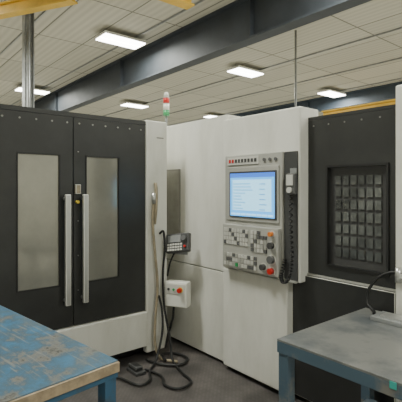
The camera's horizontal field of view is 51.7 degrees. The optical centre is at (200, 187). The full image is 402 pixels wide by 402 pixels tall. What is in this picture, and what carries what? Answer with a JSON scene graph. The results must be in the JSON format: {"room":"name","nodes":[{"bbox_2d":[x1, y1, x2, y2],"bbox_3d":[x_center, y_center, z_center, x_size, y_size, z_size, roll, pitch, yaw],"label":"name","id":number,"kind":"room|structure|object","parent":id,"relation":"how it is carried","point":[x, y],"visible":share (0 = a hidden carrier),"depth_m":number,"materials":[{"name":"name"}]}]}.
{"room":"metal workshop","nodes":[
{"label":"metal workshop","id":0,"kind":"room"},
{"bbox_2d":[58,337,310,401],"bbox_3d":[4.043,1.700,19.497,41.000,0.100,39.000,0,0,-39],"label":"floor","id":1,"kind":"structure","parent":0,"point":[213,380],"depth_m":3.50,"materials":[{"name":"concrete"}]},
{"bbox_2d":[22,13,33,107],"bbox_3d":[-4.175,-1.350,10.030,0.400,6.000,0.400,0,0,-39],"label":"steel column","id":2,"kind":"structure","parent":1,"relation":"on","point":[27,19],"depth_m":9.99,"materials":[{"name":"silver metal"}]},
{"bbox_2d":[0,305,119,401],"bbox_3d":[-1.203,1.225,2.037,1.374,0.850,0.950,0,0,43],"label":"workbench","id":3,"kind":"object","parent":1,"relation":"on","point":[39,363],"visible":1,"depth_m":1.90,"materials":[{"name":"blue wood"}]},
{"bbox_2d":[0,104,166,358],"bbox_3d":[-1.676,0.470,4.172,2.065,2.360,1.825,0,0,-39],"label":"machine","id":4,"kind":"object","parent":1,"relation":"on","point":[77,253],"visible":0.97,"depth_m":3.62,"materials":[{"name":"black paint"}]},
{"bbox_2d":[152,182,177,362],"bbox_3d":[-0.356,0.797,3.958,0.298,1.702,0.082,0,0,37],"label":"hose","id":5,"kind":"object","parent":4,"relation":"attached to","point":[154,195],"visible":0.96,"depth_m":4.01,"materials":[{"name":"rubber"}]},
{"bbox_2d":[164,279,190,348],"bbox_3d":[-0.255,1.256,4.088,0.280,0.673,0.150,0,0,23],"label":"control box","id":6,"kind":"object","parent":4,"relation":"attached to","point":[177,293],"visible":0.95,"depth_m":4.05,"materials":[{"name":"white paint"}]},
{"bbox_2d":[166,232,190,275],"bbox_3d":[-0.235,0.661,4.097,0.301,0.451,0.122,0,0,23],"label":"pendant","id":7,"kind":"object","parent":4,"relation":"attached to","point":[179,243],"visible":0.99,"depth_m":4.07,"materials":[{"name":"plastic"}]},
{"bbox_2d":[126,361,145,376],"bbox_3d":[-0.581,1.615,3.716,0.100,0.070,0.180,0,0,-39],"label":"foot pedal","id":8,"kind":"object","parent":1,"relation":"on","point":[134,368],"visible":1,"depth_m":3.68,"materials":[{"name":"metal"}]},
{"bbox_2d":[116,230,191,389],"bbox_3d":[-0.387,1.029,3.647,0.850,1.236,0.726,0,0,-39],"label":"cable","id":9,"kind":"object","parent":1,"relation":"on","point":[170,353],"visible":0.94,"depth_m":3.93,"materials":[{"name":"rubber"}]},
{"bbox_2d":[167,85,401,401],"bbox_3d":[1.142,0.485,4.723,2.640,2.330,3.950,0,0,-39],"label":"machine","id":10,"kind":"object","parent":1,"relation":"on","point":[350,162],"visible":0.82,"depth_m":3.18,"materials":[{"name":"white metal"}]},
{"bbox_2d":[163,92,169,122],"bbox_3d":[-0.399,-0.890,4.771,0.075,0.420,0.075,0,0,-39],"label":"signal light","id":11,"kind":"object","parent":10,"relation":"on","point":[166,97],"visible":0.82,"depth_m":4.74,"materials":[{"name":"plastic"}]},
{"bbox_2d":[223,151,297,283],"bbox_3d":[0.450,0.220,3.403,0.105,1.010,0.792,0,0,-39],"label":"control panel","id":12,"kind":"object","parent":10,"relation":"attached to","point":[260,227],"depth_m":3.34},
{"bbox_2d":[277,308,401,401],"bbox_3d":[1.274,1.220,1.810,0.894,0.860,1.680,0,0,-39],"label":"workbench","id":13,"kind":"object","parent":1,"relation":"on","point":[354,347],"visible":0.98,"depth_m":2.10,"materials":[{"name":"metal"}]},
{"bbox_2d":[365,267,401,314],"bbox_3d":[1.181,0.644,2.613,0.256,0.288,0.147,0,0,10],"label":"hose","id":14,"kind":"object","parent":13,"relation":"on","point":[398,271],"visible":0.97,"depth_m":2.63,"materials":[{"name":"rubber"}]},
{"bbox_2d":[370,311,401,327],"bbox_3d":[1.155,0.774,2.437,0.160,0.032,0.260,0,0,-39],"label":"plate","id":15,"kind":"object","parent":13,"relation":"on","point":[385,317],"visible":1,"depth_m":2.44,"materials":[{"name":"metal"}]},
{"bbox_2d":[0,0,401,125],"bbox_3d":[4.043,-4.400,19.497,41.000,0.100,39.000,0,0,-39],"label":"ceiling","id":16,"kind":"structure","parent":0,"point":[64,37],"depth_m":13.83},
{"bbox_2d":[15,86,21,91],"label":"fluorescent light","id":17,"kind":"object","parent":16,"relation":"hanging from","point":[19,88],"depth_m":17.36,"materials":[{"name":"white paint"}]},
{"bbox_2d":[0,0,77,18],"bbox_3d":[-4.636,-4.010,9.036,4.600,0.680,0.200,0,0,22],"label":"crane boom","id":18,"kind":"object","parent":16,"relation":"hanging from","point":[10,8],"visible":1,"depth_m":8.59,"materials":[{"name":"yellow paint"}]},
{"bbox_2d":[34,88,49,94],"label":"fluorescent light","id":19,"kind":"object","parent":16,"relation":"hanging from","point":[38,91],"depth_m":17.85,"materials":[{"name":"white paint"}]},
{"bbox_2d":[95,30,145,49],"bbox_3d":[-2.260,-4.235,11.732,1.280,0.230,0.640,0,0,-39],"label":"fluorescent light","id":20,"kind":"object","parent":16,"relation":"hanging from","point":[106,36],"visible":1,"depth_m":11.59,"materials":[{"name":"white paint"}]},
{"bbox_2d":[120,102,148,108],"bbox_3d":[-3.347,-4.235,20.933,1.280,0.230,0.640,0,0,-39],"label":"fluorescent light","id":21,"kind":"object","parent":16,"relation":"hanging from","point":[128,104],"visible":1,"depth_m":20.72,"materials":[{"name":"white paint"}]},
{"bbox_2d":[159,0,193,9],"bbox_3d":[-1.854,-4.025,7.180,4.250,0.650,0.250,0,0,-39],"label":"beam","id":22,"kind":"structure","parent":16,"relation":"attached to","point":[185,4],"depth_m":8.34,"materials":[{"name":"yellow metal"}]},
{"bbox_2d":[0,0,401,125],"bbox_3d":[3.811,-4.325,19.307,39.030,0.050,39.000,0,0,-39],"label":"ceiling purlins","id":23,"kind":"structure","parent":16,"relation":"attached to","point":[200,1],"depth_m":15.18,"materials":[{"name":"metal"}]},
{"bbox_2d":[34,0,371,111],"bbox_3d":[-2.602,-3.850,14.039,0.340,1.000,39.000,0,0,-39],"label":"roof beam","id":24,"kind":"structure","parent":16,"relation":"attached to","point":[239,24],"depth_m":10.90,"materials":[{"name":"metal"}]},
{"bbox_2d":[203,113,221,117],"bbox_3d":[0.825,-4.235,24.360,1.280,0.230,0.640,0,0,-39],"label":"fluorescent light","id":25,"kind":"object","parent":16,"relation":"hanging from","point":[208,115],"visible":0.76,"depth_m":23.97,"materials":[{"name":"white paint"}]},
{"bbox_2d":[226,64,263,77],"bbox_3d":[1.604,-4.235,14.905,1.280,0.230,0.640,0,0,-39],"label":"fluorescent light","id":26,"kind":"object","parent":16,"relation":"hanging from","point":[239,70],"visible":1,"depth_m":14.76,"materials":[{"name":"white paint"}]},
{"bbox_2d":[295,30,296,106],"bbox_3d":[2.589,-1.350,11.444,0.130,6.000,0.160,0,0,-39],"label":"conduit","id":27,"kind":"object","parent":16,"relation":"hanging from","point":[295,30],"visible":0.28,"depth_m":11.44,"materials":[{"name":"grey metal"}]},
{"bbox_2d":[233,81,401,116],"bbox_3d":[5.357,-4.030,20.576,0.300,0.640,39.000,0,0,-39],"label":"roof beam","id":28,"kind":"structure","parent":16,"relation":"attached to","point":[387,91],"depth_m":18.92,"materials":[{"name":"grey metal"}]},
{"bbox_2d":[317,89,345,97],"bbox_3d":[5.776,-4.235,18.333,1.280,0.230,0.640,0,0,-39],"label":"fluorescent light","id":29,"kind":"object","parent":16,"relation":"hanging from","point":[329,92],"visible":1,"depth_m":18.11,"materials":[{"name":"white paint"}]},
{"bbox_2d":[321,99,395,114],"bbox_3d":[9.092,-3.550,11.933,0.300,1.600,12.900,0,0,-39],"label":"beam","id":30,"kind":"structure","parent":16,"relation":"hanging from","point":[392,101],"depth_m":15.61,"materials":[{"name":"yellow metal"}]}
]}

